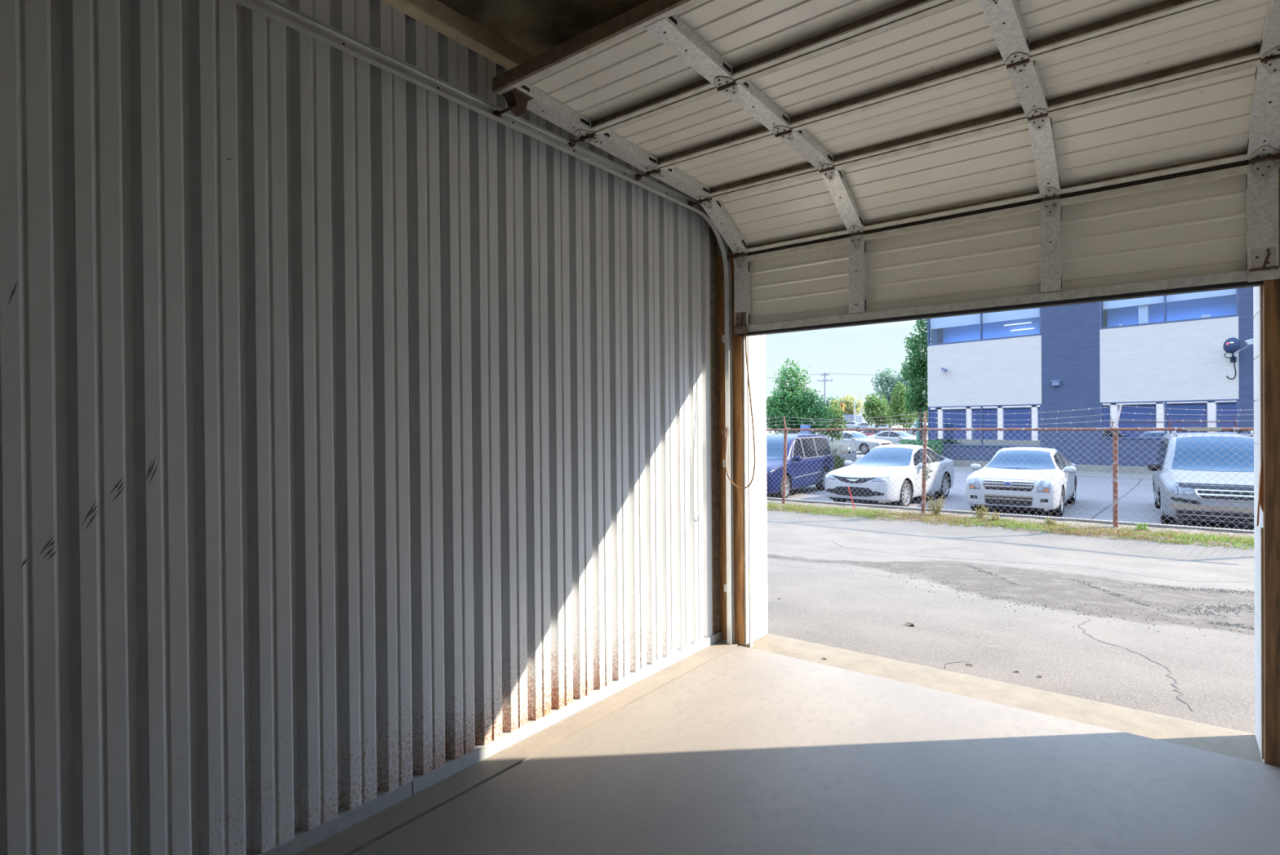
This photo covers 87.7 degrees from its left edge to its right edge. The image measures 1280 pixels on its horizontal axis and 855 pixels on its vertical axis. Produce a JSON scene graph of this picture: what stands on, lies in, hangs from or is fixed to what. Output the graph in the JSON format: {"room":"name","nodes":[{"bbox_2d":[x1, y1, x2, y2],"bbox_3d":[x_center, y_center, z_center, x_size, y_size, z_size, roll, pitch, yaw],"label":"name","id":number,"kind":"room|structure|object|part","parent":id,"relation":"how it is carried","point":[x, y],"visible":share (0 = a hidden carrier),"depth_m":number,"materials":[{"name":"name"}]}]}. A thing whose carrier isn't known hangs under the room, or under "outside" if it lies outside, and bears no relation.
{"room":"storage unit","nodes":[
{"label":"storage unit","id":0,"kind":"room"},
{"bbox_2d":[0,0,712,854],"bbox_3d":[-2.567,-0.147,0.651,0.050,3.270,9.853,0,0,38],"label":"wall","id":1,"kind":"structure","parent":0,"point":[355,418],"depth_m":2.38,"materials":[{"name":"metal"}]},
{"bbox_2d":[380,0,534,69],"bbox_3d":[-2.494,-1.696,0.656,0.070,0.095,10.000,0,0,38],"label":"ceiling beam","id":2,"kind":"structure","parent":1,"relation":"attached to","point":[433,14],"depth_m":2.86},
{"bbox_2d":[231,0,734,644],"bbox_3d":[-0.987,-0.136,2.525,0.096,3.260,5.172,0,0,38],"label":"door track","id":3,"kind":"object","parent":1,"relation":"attached to","point":[282,13],"visible":0.89,"depth_m":3.13,"materials":[{"name":"metal"}]},
{"bbox_2d":[492,0,1279,336],"bbox_3d":[1.075,-1.066,2.890,2.776,0.909,2.129,0,0,38],"label":"door","id":4,"kind":"structure","parent":3,"relation":"attached to","point":[788,122],"depth_m":3.05,"materials":[{"name":"beige metal"}]},
{"bbox_3d":[0.433,-1.481,2.068,2.674,0.060,0.050,0,0,38],"label":"rail","id":5,"kind":"part","parent":4,"relation":"part of","materials":[{"name":"metal"}]},
{"bbox_2d":[721,328,755,488],"bbox_3d":[0.656,-0.123,4.431,0.237,1.065,0.032,0,0,29],"label":"rope","id":6,"kind":"object","parent":4,"relation":"hanging from","point":[726,428],"visible":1,"depth_m":4.40,"materials":[{"name":"fabric"}]},
{"bbox_3d":[0.742,-1.465,2.464,2.674,0.049,0.031,0,0,38],"label":"rail","id":7,"kind":"part","parent":4,"relation":"part of","materials":[{"name":"metal"}]},
{"bbox_3d":[0.767,-1.463,2.496,2.674,0.052,0.034,0,0,38],"label":"rail","id":8,"kind":"part","parent":4,"relation":"part of","materials":[{"name":"metal"}]},
{"bbox_3d":[1.072,-1.455,2.887,2.674,0.049,0.031,0,0,38],"label":"rail","id":9,"kind":"part","parent":4,"relation":"part of","materials":[{"name":"metal"}]},
{"bbox_3d":[1.096,-1.453,2.918,2.674,0.052,0.034,0,0,38],"label":"rail","id":10,"kind":"part","parent":4,"relation":"part of","materials":[{"name":"metal"}]},
{"bbox_3d":[1.401,-1.443,3.309,2.674,0.049,0.031,0,0,38],"label":"rail","id":11,"kind":"part","parent":4,"relation":"part of","materials":[{"name":"metal"}]},
{"bbox_3d":[1.425,-1.427,3.340,2.674,0.057,0.033,0,0,38],"label":"rail","id":12,"kind":"part","parent":4,"relation":"part of","materials":[{"name":"metal"}]},
{"bbox_3d":[1.688,-1.192,3.677,2.674,0.045,0.046,0,0,38],"label":"rail","id":13,"kind":"part","parent":4,"relation":"part of","materials":[{"name":"metal"}]},
{"bbox_3d":[1.700,-1.128,3.691,2.674,0.033,0.051,0,0,38],"label":"rail","id":14,"kind":"part","parent":4,"relation":"part of","materials":[{"name":"metal"}]},
{"bbox_3d":[1.701,-0.662,3.690,2.674,0.048,0.048,0,0,38],"label":"rail","id":15,"kind":"part","parent":4,"relation":"part of","materials":[{"name":"metal"}]},
{"bbox_2d":[245,631,721,854],"bbox_3d":[-2.525,1.486,0.695,0.070,0.054,9.965,0,0,38],"label":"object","id":16,"kind":"structure","parent":1,"relation":"attached to","point":[303,838],"depth_m":2.88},
{"bbox_2d":[709,225,720,633],"bbox_3d":[0.498,-0.158,4.581,0.045,3.142,0.090,0,0,38],"label":"trim","id":17,"kind":"structure","parent":1,"relation":"attached to","point":[713,238],"depth_m":4.58,"materials":[{"name":"metal"}]},
{"bbox_2d":[437,0,648,56],"bbox_3d":[-1.320,-1.768,-0.197,3.270,0.040,10.100,0,0,38],"label":"ceiling","id":18,"kind":"structure","parent":0,"point":[535,27],"depth_m":2.87,"materials":[{"name":"brown wood"}]},
{"bbox_2d":[294,640,1279,854],"bbox_3d":[-1.346,1.570,-0.238,3.160,0.124,9.940,0,0,38],"label":"floor","id":19,"kind":"structure","parent":0,"point":[748,751],"depth_m":2.76,"materials":[{"name":"concrete"}]},
{"bbox_2d":[720,633,1263,763],"bbox_3d":[1.827,1.584,3.882,3.500,0.160,0.460,0,0,38],"label":"apron","id":20,"kind":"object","parent":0,"point":[1220,740],"visible":0.22,"depth_m":3.67,"materials":[{"name":"concrete"}]},
{"bbox_2d":[723,286,1278,766],"bbox_3d":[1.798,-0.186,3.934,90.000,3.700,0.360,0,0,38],"label":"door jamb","id":21,"kind":"structure","parent":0,"point":[758,390],"depth_m":4.71,"materials":[{"name":"white paint"}]},
{"bbox_2d":[717,252,744,644],"bbox_3d":[0.615,0.140,4.584,0.223,2.660,0.040,0,0,38],"label":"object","id":22,"kind":"structure","parent":21,"relation":"attached to","point":[737,356],"depth_m":4.54,"materials":[{"name":"brown wood"}]},
{"bbox_2d":[737,336,752,647],"bbox_3d":[0.718,0.139,4.523,0.014,2.660,0.045,0,0,38],"label":"trim","id":23,"kind":"structure","parent":21,"relation":"attached to","point":[745,442],"depth_m":4.51,"materials":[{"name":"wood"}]},
{"bbox_2d":[717,146,1279,255],"bbox_3d":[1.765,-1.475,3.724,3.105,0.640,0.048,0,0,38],"label":"garage door strut","id":24,"kind":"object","parent":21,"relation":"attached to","point":[1244,162],"depth_m":3.53,"materials":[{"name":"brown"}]},
{"bbox_2d":[1256,459,1263,526],"bbox_3d":[2.739,0.291,2.936,0.029,0.300,0.032,0,0,38],"label":"wood splinter","id":25,"kind":"object","parent":21,"relation":"attached to","point":[1260,495],"visible":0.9,"depth_m":2.92,"materials":[{"name":"brown wood"}]},
{"bbox_2d":[1258,284,1264,759],"bbox_3d":[2.752,0.131,2.939,0.023,2.660,0.044,0,0,38],"label":"trim","id":26,"kind":"structure","parent":21,"relation":"attached to","point":[1260,287],"depth_m":2.93,"materials":[{"name":"beige paint"}]},
{"bbox_2d":[1262,152,1279,766],"bbox_3d":[2.841,0.131,2.815,0.300,2.660,0.040,0,0,38],"label":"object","id":27,"kind":"structure","parent":21,"relation":"attached to","point":[1271,288],"depth_m":2.88,"materials":[{"name":"brown wood"}]},
{"label":"outside","id":28,"kind":"structure","parent":0,"visible":0},
{"bbox_2d":[766,499,1253,550],"bbox_3d":[6.659,1.816,12.805,14.750,0.131,1.550,0,0,38],"label":"verge","id":29,"kind":"structure","parent":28,"point":[1037,521],"depth_m":12.32,"materials":[{"name":"plant"}]},
{"bbox_2d":[848,486,854,507],"bbox_3d":[4.609,1.552,14.494,0.022,0.526,0.184,-1,0,-45],"label":"marker stake","id":30,"kind":"object","parent":29,"relation":"on","point":[848,486],"visible":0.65,"depth_m":14.49,"materials":[{"name":"red plastic"}]},
{"bbox_2d":[924,494,945,515],"bbox_3d":[5.952,1.571,13.422,0.401,0.448,0.343,0,0,7],"label":"weed","id":31,"kind":"object","parent":29,"relation":"on","point":[937,507],"visible":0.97,"depth_m":13.40,"materials":[{"name":"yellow plant"}]},
{"bbox_2d":[967,503,989,518],"bbox_3d":[6.587,1.632,12.925,0.428,0.322,0.230,0,0,38],"label":"weed","id":32,"kind":"object","parent":29,"relation":"on","point":[979,515],"visible":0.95,"depth_m":12.91,"materials":[{"name":"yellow plant"}]},
{"bbox_2d":[984,511,1000,520],"bbox_3d":[6.690,1.694,12.656,0.262,0.214,0.262,0,0,38],"label":"weed","id":33,"kind":"object","parent":29,"relation":"on","point":[994,517],"visible":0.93,"depth_m":12.64,"materials":[{"name":"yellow plant"}]},
{"bbox_2d":[766,404,1253,537],"bbox_3d":[5.895,0.766,13.660,13.500,2.325,0.223,0,0,38],"label":"fence","id":34,"kind":"object","parent":29,"relation":"on","point":[1114,429],"visible":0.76,"depth_m":12.28,"materials":[{"name":"metal"}]},
{"bbox_3d":[3.386,0.999,15.605,0.143,1.879,0.073,0,0,38],"label":"post","id":35,"kind":"part","parent":34,"relation":"part of","materials":[{"name":"metal"}]},
{"bbox_3d":[3.412,-0.098,15.628,0.085,0.337,0.188,0,0,8],"label":"barb arm","id":36,"kind":"part","parent":34,"relation":"part of"},
{"bbox_3d":[5.839,0.989,13.693,0.123,1.878,0.073,0,0,38],"label":"post","id":37,"kind":"part","parent":34,"relation":"part of","materials":[{"name":"metal"}]},
{"bbox_3d":[5.871,-0.136,13.701,0.088,0.394,0.158,0,0,38],"label":"barb arm","id":38,"kind":"part","parent":34,"relation":"part of"},
{"bbox_2d":[922,440,941,480],"bbox_3d":[5.936,0.689,13.536,0.380,0.816,0.101,0,0,28],"label":"vine","id":39,"kind":"object","parent":34,"relation":"attached to","point":[931,462],"visible":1,"depth_m":13.56,"materials":[{"name":"green plant"}]},
{"bbox_3d":[5.849,0.041,13.604,13.500,0.057,0.051,0,0,38],"label":"rail","id":40,"kind":"part","parent":34,"relation":"part of","materials":[{"name":"brown metal"}]},
{"bbox_3d":[8.367,0.979,11.723,0.073,1.876,0.073,0,0,38],"label":"post","id":41,"kind":"part","parent":34,"relation":"part of","materials":[{"name":"brown metal"}]},
{"bbox_3d":[8.395,-0.176,11.711,0.161,0.454,0.085,0,0,8],"label":"barb arm","id":42,"kind":"part","parent":34,"relation":"part of","materials":[{"name":"metal"}]},
{"bbox_2d":[1043,516,1056,524],"bbox_3d":[7.482,1.708,12.104,0.197,0.174,0.276,-1,0,-24],"label":"weed","id":43,"kind":"object","parent":29,"relation":"on","point":[1049,521],"visible":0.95,"depth_m":12.11,"materials":[{"name":"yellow plant"}]},
{"bbox_2d":[1130,521,1148,529],"bbox_3d":[8.612,1.702,11.466,0.261,0.160,0.232,0,0,23],"label":"weed","id":44,"kind":"object","parent":29,"relation":"on","point":[1140,526],"visible":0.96,"depth_m":11.40,"materials":[{"name":"green plant"}]},
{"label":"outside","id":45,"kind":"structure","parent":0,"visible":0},
{"bbox_2d":[766,509,1254,733],"bbox_3d":[5.177,1.706,7.447,19.000,0.492,9.280,0,0,38],"label":"driveway","id":46,"kind":"structure","parent":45,"point":[1209,678],"depth_m":6.12,"materials":[{"name":"grey asphalt"}]},
{"bbox_2d":[905,622,914,626],"bbox_3d":[2.134,1.558,5.265,0.064,0.024,0.050,0,0,7],"label":"dry leaf","id":47,"kind":"object","parent":46,"relation":"on","point":[908,624],"visible":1,"depth_m":5.27,"materials":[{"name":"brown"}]},
{"bbox_2d":[850,560,1254,638],"bbox_3d":[4.298,1.741,6.948,4.770,0.264,3.437,0,0,25],"label":"rubble","id":48,"kind":"object","parent":46,"relation":"on","point":[1239,607],"visible":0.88,"depth_m":6.47,"materials":[{"name":"grey"}]},
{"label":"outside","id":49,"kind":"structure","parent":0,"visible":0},
{"bbox_2d":[766,423,928,437],"bbox_3d":[63.536,0.097,162.855,340.000,1.240,305.000,0,0,38],"label":"ground","id":50,"kind":"structure","parent":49,"point":[898,425],"depth_m":107.10,"materials":[{"name":"grey asphalt"}]},
{"bbox_2d":[817,394,839,417],"bbox_3d":[51.372,-4.245,181.887,7.928,9.940,6.458,0,0,38],"label":"street tree","id":51,"kind":"object","parent":50,"relation":"on","point":[828,399],"visible":0.2,"depth_m":181.08,"materials":[{"name":"green plant"}]},
{"bbox_2d":[770,372,902,436],"bbox_3d":[30.810,-2.860,87.173,39.008,8.650,15.022,0,0,38],"label":"utility pole","id":52,"kind":"object","parent":50,"relation":"on","point":[824,374],"visible":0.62,"depth_m":86.59,"materials":[{"name":"grey wood"}]},
{"bbox_2d":[813,392,864,426],"bbox_3d":[33.127,-2.563,104.332,21.003,6.227,0.450,0,0,38],"label":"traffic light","id":53,"kind":"object","parent":50,"relation":"on","point":[842,405],"visible":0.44,"depth_m":105.24,"materials":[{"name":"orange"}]},
{"bbox_2d":[828,393,865,416],"bbox_3d":[50.283,-3.682,162.226,9.040,9.051,6.641,0,0,38],"label":"street tree","id":54,"kind":"object","parent":50,"relation":"on","point":[848,402],"visible":0.61,"depth_m":160.82,"materials":[{"name":"yellow plant"}]},
{"bbox_2d":[839,421,858,428],"bbox_3d":[35.415,-0.297,109.865,2.190,1.480,4.894,-1,0,-42],"label":"parked car","id":55,"kind":"object","parent":50,"relation":"on","point":[853,423],"visible":0.41,"depth_m":109.59,"materials":[{"name":"grey paint"}]},
{"bbox_2d":[842,414,862,422],"bbox_3d":[41.246,-1.239,135.602,7.300,2.700,6.500,0,0,16],"label":"shop","id":56,"kind":"structure","parent":50,"relation":"on","point":[846,416],"depth_m":133.42,"materials":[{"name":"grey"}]},
{"bbox_2d":[853,400,855,421],"bbox_3d":[36.772,-1.884,114.210,0.280,5.500,0.280,0,0,38],"label":"pole","id":57,"kind":"object","parent":50,"relation":"on","point":[854,400],"visible":0.65,"depth_m":114.09,"materials":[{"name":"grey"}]},
{"bbox_2d":[852,422,873,431],"bbox_3d":[33.930,-0.018,98.610,2.190,1.480,4.894,-1,0,-37],"label":"parked car","id":58,"kind":"object","parent":50,"relation":"on","point":[861,425],"visible":0.41,"depth_m":98.69,"materials":[{"name":"grey paint"}]},
{"bbox_2d":[866,423,905,431],"bbox_3d":[33.628,0.150,90.977,2.190,1.480,4.894,-1,0,-42],"label":"parked car","id":59,"kind":"object","parent":50,"relation":"on","point":[886,425],"visible":0.3,"depth_m":90.59,"materials":[{"name":"grey paint"}]},
{"bbox_2d":[871,366,921,427],"bbox_3d":[30.852,-2.964,79.219,6.447,8.850,3.863,0,0,38],"label":"street tree","id":60,"kind":"object","parent":50,"relation":"on","point":[886,383],"visible":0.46,"depth_m":79.55,"materials":[{"name":"green plant"}]},
{"bbox_3d":[30.841,-4.211,79.212,6.447,6.356,3.863,0,0,38],"label":"crown","id":61,"kind":"part","parent":60,"relation":"part of","materials":[{"name":"green plant"}]},
{"bbox_2d":[906,423,928,435],"bbox_3d":[35.206,0.313,81.334,4.894,1.480,2.190,0,0,33],"label":"parked car","id":62,"kind":"object","parent":50,"relation":"on","point":[910,432],"visible":0.16,"depth_m":81.43,"materials":[{"name":"grey paint"}]},
{"bbox_2d":[911,403,928,422],"bbox_3d":[65.231,-2.926,140.709,17.305,7.532,8.229,0,0,38],"label":"street tree","id":63,"kind":"object","parent":50,"relation":"on","point":[926,413],"visible":0.05,"depth_m":141.58,"materials":[{"name":"green plant"}]},
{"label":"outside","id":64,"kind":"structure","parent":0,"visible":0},
{"bbox_2d":[766,450,1255,529],"bbox_3d":[18.279,1.730,39.711,100.000,0.001,54.920,0,0,38],"label":"parking lot","id":65,"kind":"structure","parent":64,"point":[802,491],"depth_m":17.36,"materials":[{"name":"grey asphalt"}]},
{"bbox_2d":[765,433,834,498],"bbox_3d":[4.057,1.077,19.867,2.310,1.760,5.149,0,0,35],"label":"parked car","id":66,"kind":"object","parent":65,"relation":"on","point":[807,451],"visible":0.53,"depth_m":19.08,"materials":[{"name":"blue paint"}]},
{"bbox_2d":[793,455,801,461],"bbox_3d":[4.368,0.862,18.494,0.225,0.162,0.140,0,0,35],"label":"mirror","id":67,"kind":"object","parent":66,"relation":"attached to","point":[797,459],"depth_m":18.44,"materials":[{"name":"blue paint"}]},
{"bbox_3d":[4.874,1.361,19.306,0.024,0.065,2.140,0,0,35],"label":"moulding","id":68,"kind":"part","parent":66,"relation":"part of","materials":[{"name":"silver metal"}]},
{"bbox_3d":[4.982,0.596,19.917,0.436,0.627,3.280,0,0,35],"label":"window trim","id":69,"kind":"part","parent":66,"relation":"part of","materials":[{"name":"silver metal"}]},
{"bbox_2d":[765,357,838,434],"bbox_3d":[8.940,-1.128,39.128,4.028,5.984,4.855,-1,0,-24],"label":"street tree","id":70,"kind":"object","parent":65,"relation":"on","point":[783,403],"visible":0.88,"depth_m":38.55,"materials":[{"name":"green plant"}]},
{"bbox_2d":[800,424,810,433],"bbox_3d":[7.244,0.879,29.136,0.360,2.000,0.250,0,0,38],"label":"tall cabinet","id":71,"kind":"object","parent":65,"relation":"on","point":[802,426],"visible":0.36,"depth_m":29.02,"materials":[{"name":"blue"}]},
{"bbox_2d":[817,399,849,442],"bbox_3d":[11.796,0.040,40.916,2.109,3.578,2.055,0,0,38],"label":"street tree","id":72,"kind":"object","parent":65,"relation":"on","point":[840,414],"visible":0.54,"depth_m":40.72,"materials":[{"name":"green plant"}]},
{"bbox_2d":[828,440,854,469],"bbox_3d":[6.744,1.172,23.013,1.559,1.491,1.519,-1,0,-32],"label":"ornamental grass","id":73,"kind":"object","parent":65,"relation":"on","point":[840,447],"depth_m":22.77,"materials":[{"name":"white plant"}]},
{"bbox_2d":[834,447,856,462],"bbox_3d":[8.542,1.104,33.719,2.190,1.480,4.894,-1,0,-32],"label":"parked car","id":74,"kind":"object","parent":65,"relation":"on","point":[853,455],"visible":0.06,"depth_m":31.77,"materials":[{"name":"grey paint"}]},
{"bbox_2d":[827,431,892,453],"bbox_3d":[14.552,0.992,45.009,2.190,1.480,4.894,-1,0,-32],"label":"parked car","id":75,"kind":"object","parent":65,"relation":"on","point":[872,442],"visible":0.57,"depth_m":43.79,"materials":[{"name":"grey paint"}]},
{"bbox_2d":[860,430,885,435],"bbox_3d":[22.585,0.829,62.578,2.190,1.480,4.894,-1,0,-37],"label":"parked car","id":76,"kind":"object","parent":65,"relation":"on","point":[864,432],"visible":0.12,"depth_m":62.50,"materials":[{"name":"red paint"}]},
{"bbox_2d":[860,391,893,427],"bbox_3d":[23.717,-0.983,66.085,3.300,5.150,3.067,0,0,38],"label":"street tree","id":77,"kind":"object","parent":65,"relation":"on","point":[873,405],"visible":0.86,"depth_m":65.82,"materials":[{"name":"green plant"}]},
{"bbox_2d":[825,444,954,506],"bbox_3d":[6.763,1.207,17.755,2.190,1.480,4.902,0,0,43],"label":"parked car","id":78,"kind":"object","parent":65,"relation":"on","point":[900,450],"visible":0.88,"depth_m":16.47,"materials":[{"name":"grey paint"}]},
{"bbox_2d":[844,460,852,466],"bbox_3d":[5.621,0.965,17.971,0.225,0.162,0.140,0,0,43],"label":"mirror","id":79,"kind":"object","parent":78,"relation":"attached to","point":[846,463],"depth_m":17.92,"materials":[{"name":"grey paint"}]},
{"bbox_2d":[831,474,879,483],"bbox_3d":[5.140,1.248,16.011,1.242,0.167,0.121,0,0,43],"label":"grille","id":80,"kind":"object","parent":78,"relation":"attached to","point":[855,477],"depth_m":15.95,"materials":[{"name":"silver metal"}]},
{"bbox_2d":[917,462,927,468],"bbox_3d":[7.060,0.960,16.633,0.225,0.162,0.140,0,0,43],"label":"mirror","id":81,"kind":"object","parent":78,"relation":"attached to","point":[920,464],"depth_m":16.62,"materials":[{"name":"grey paint"}]},
{"bbox_2d":[868,430,928,447],"bbox_3d":[18.967,0.935,48.663,2.190,1.480,4.894,-1,0,-37],"label":"parked car","id":82,"kind":"object","parent":65,"relation":"on","point":[880,435],"visible":0.47,"depth_m":48.26,"materials":[{"name":"grey paint"}]},
{"bbox_2d":[884,380,918,431],"bbox_3d":[22.416,-1.187,57.108,3.110,5.677,3.079,-1,0,-11],"label":"street tree","id":83,"kind":"object","parent":65,"relation":"on","point":[896,407],"visible":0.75,"depth_m":56.87,"materials":[{"name":"green plant"}]},
{"bbox_2d":[899,318,931,444],"bbox_3d":[15.571,-2.780,36.828,2.233,9.200,2.448,0,0,31],"label":"street tree","id":84,"kind":"object","parent":65,"relation":"on","point":[917,400],"visible":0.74,"depth_m":36.72,"materials":[{"name":"green plant"}]},
{"bbox_2d":[915,419,919,444],"bbox_3d":[15.179,0.674,36.358,0.198,2.200,0.198,0,0,38],"label":"sign post","id":85,"kind":"object","parent":65,"relation":"on","point":[917,424],"visible":0.56,"depth_m":36.27,"materials":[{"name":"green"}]},
{"bbox_2d":[897,439,944,456],"bbox_3d":[13.183,1.186,31.263,1.920,1.242,0.968,0,0,38],"label":"hedge","id":86,"kind":"object","parent":65,"relation":"on","point":[904,442],"visible":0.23,"depth_m":30.98,"materials":[{"name":"green plant"}]},
{"bbox_2d":[766,497,1253,533],"bbox_3d":[7.271,1.924,13.387,23.000,0.385,0.180,0,0,38],"label":"kerb","id":87,"kind":"object","parent":65,"relation":"on","point":[1002,514],"visible":0.11,"depth_m":12.93,"materials":[{"name":"concrete"}]},
{"bbox_2d":[965,446,1076,515],"bbox_3d":[9.397,1.213,16.231,2.170,1.440,4.867,0,0,38],"label":"parked car","id":88,"kind":"object","parent":65,"relation":"on","point":[1009,451],"visible":0.91,"depth_m":14.71,"materials":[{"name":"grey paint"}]},
{"bbox_2d":[970,463,981,470],"bbox_3d":[8.212,0.963,16.294,0.225,0.162,0.140,0,0,38],"label":"mirror","id":89,"kind":"object","parent":88,"relation":"attached to","point":[977,467],"depth_m":16.25,"materials":[{"name":"grey paint"}]},
{"bbox_2d":[982,478,1034,491],"bbox_3d":[7.931,1.238,14.350,0.980,0.226,0.066,0,0,38],"label":"grille","id":90,"kind":"object","parent":88,"relation":"attached to","point":[1014,483],"depth_m":14.33,"materials":[{"name":"silver metal"}]},
{"bbox_2d":[1040,498,1048,502],"bbox_3d":[8.459,1.531,13.932,0.145,0.075,0.018,0,0,38],"label":"fog light","id":91,"kind":"object","parent":88,"relation":"attached to","point":[1044,500],"depth_m":13.92,"materials":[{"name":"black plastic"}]},
{"bbox_3d":[8.498,1.184,13.940,0.102,0.119,0.095,0,0,38],"label":"lamp bulb","id":92,"kind":"part","parent":88,"relation":"part of","materials":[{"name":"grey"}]},
{"bbox_2d":[1063,466,1075,473],"bbox_3d":[9.746,0.957,15.098,0.225,0.162,0.140,0,0,38],"label":"mirror","id":93,"kind":"object","parent":88,"relation":"attached to","point":[1068,470],"depth_m":15.06,"materials":[{"name":"grey paint"}]},
{"bbox_2d":[927,286,1254,479],"bbox_3d":[27.878,-4.163,24.211,16.600,12.000,30.470,-1,0,-41],"label":"office building","id":94,"kind":"structure","parent":65,"relation":"on","point":[1162,352],"depth_m":26.81,"materials":[{"name":"paint"}]},
{"bbox_3d":[15.536,-2.450,30.180,0.410,2.910,4.920,-1,0,-41],"label":"white panel","id":95,"kind":"part","parent":94,"relation":"part of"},
{"bbox_3d":[15.451,-0.083,30.104,0.015,1.720,4.800,-1,0,-41],"label":"pane","id":96,"kind":"part","parent":94,"relation":"part of","materials":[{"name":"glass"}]},
{"bbox_2d":[930,307,1039,328],"bbox_3d":[15.514,-5.880,30.166,0.005,2.330,4.800,-1,0,-41],"label":"blind","id":97,"kind":"object","parent":94,"relation":"hanging from","point":[970,319],"depth_m":30.12,"materials":[{"name":"blue"}]},
{"bbox_2d":[1004,321,1034,330],"bbox_3d":[16.796,-4.462,29.517,0.280,0.280,1.150,-1,0,-41],"label":"ceiling lamp","id":98,"kind":"object","parent":94,"relation":"attached to","point":[1028,322],"depth_m":29.42,"materials":[{"name":"white"}]},
{"bbox_2d":[1050,380,1061,385],"bbox_3d":[17.300,-1.850,27.700,0.170,0.210,0.320,-1,0,-41],"label":"wall light","id":99,"kind":"object","parent":94,"relation":"attached to","point":[1054,382],"visible":1,"depth_m":27.64,"materials":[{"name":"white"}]},
{"bbox_3d":[19.771,-0.291,25.058,0.015,1.320,4.035,-1,0,-41],"label":"pane","id":100,"kind":"part","parent":94,"relation":"part of","materials":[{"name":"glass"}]},
{"bbox_2d":[1102,288,1235,309],"bbox_3d":[19.835,-5.887,25.122,0.005,2.330,4.035,-1,0,-41],"label":"blind","id":101,"kind":"object","parent":94,"relation":"hanging from","point":[1153,300],"depth_m":25.20,"materials":[{"name":"blue glass"}]},
{"bbox_3d":[19.858,-2.457,25.136,0.410,2.910,4.155,-1,0,-41],"label":"white panel","id":102,"kind":"part","parent":94,"relation":"part of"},
{"bbox_2d":[1222,337,1253,378],"bbox_3d":[20.620,-2.416,22.975,0.487,1.440,1.440,0,0,17],"label":"satellite dish","id":103,"kind":"object","parent":94,"relation":"attached to","point":[1232,344],"visible":0.98,"depth_m":23.16,"materials":[{"name":"blue"}]},
{"bbox_3d":[20.599,-2.675,22.784,0.046,0.314,0.818,0,0,4],"label":"feed arm","id":104,"kind":"part","parent":103,"relation":"part of","materials":[{"name":"grey"}]},
{"bbox_2d":[1089,479,1141,519],"bbox_3d":[13.658,1.881,18.856,0.690,0.001,12.500,0,0,38],"label":"lot crack","id":105,"kind":"object","parent":65,"relation":"on","point":[1140,479],"visible":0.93,"depth_m":16.49,"materials":[{"name":"grey asphalt"}]},
{"bbox_2d":[1147,431,1254,524],"bbox_3d":[12.148,0.984,14.142,2.220,1.877,5.118,0,0,36],"label":"parked car","id":106,"kind":"object","parent":65,"relation":"on","point":[1207,435],"visible":0.69,"depth_m":12.91,"materials":[{"name":"silver metal"}]},
{"bbox_2d":[1147,462,1161,471],"bbox_3d":[10.799,0.834,13.981,0.225,0.162,0.140,0,0,36],"label":"mirror","id":107,"kind":"object","parent":106,"relation":"attached to","point":[1157,466],"depth_m":13.94,"materials":[{"name":"black plastic"}]},
{"bbox_2d":[1194,488,1253,502],"bbox_3d":[10.669,1.235,12.100,0.920,0.190,0.059,0,0,36],"label":"grille","id":108,"kind":"object","parent":106,"relation":"attached to","point":[1207,491],"depth_m":12.11,"materials":[{"name":"silver plastic"}]},
{"bbox_3d":[13.113,0.108,14.431,0.074,0.146,2.023,0,0,36],"label":"roof rail","id":109,"kind":"part","parent":106,"relation":"part of","materials":[{"name":"silver metal"}]}
]}

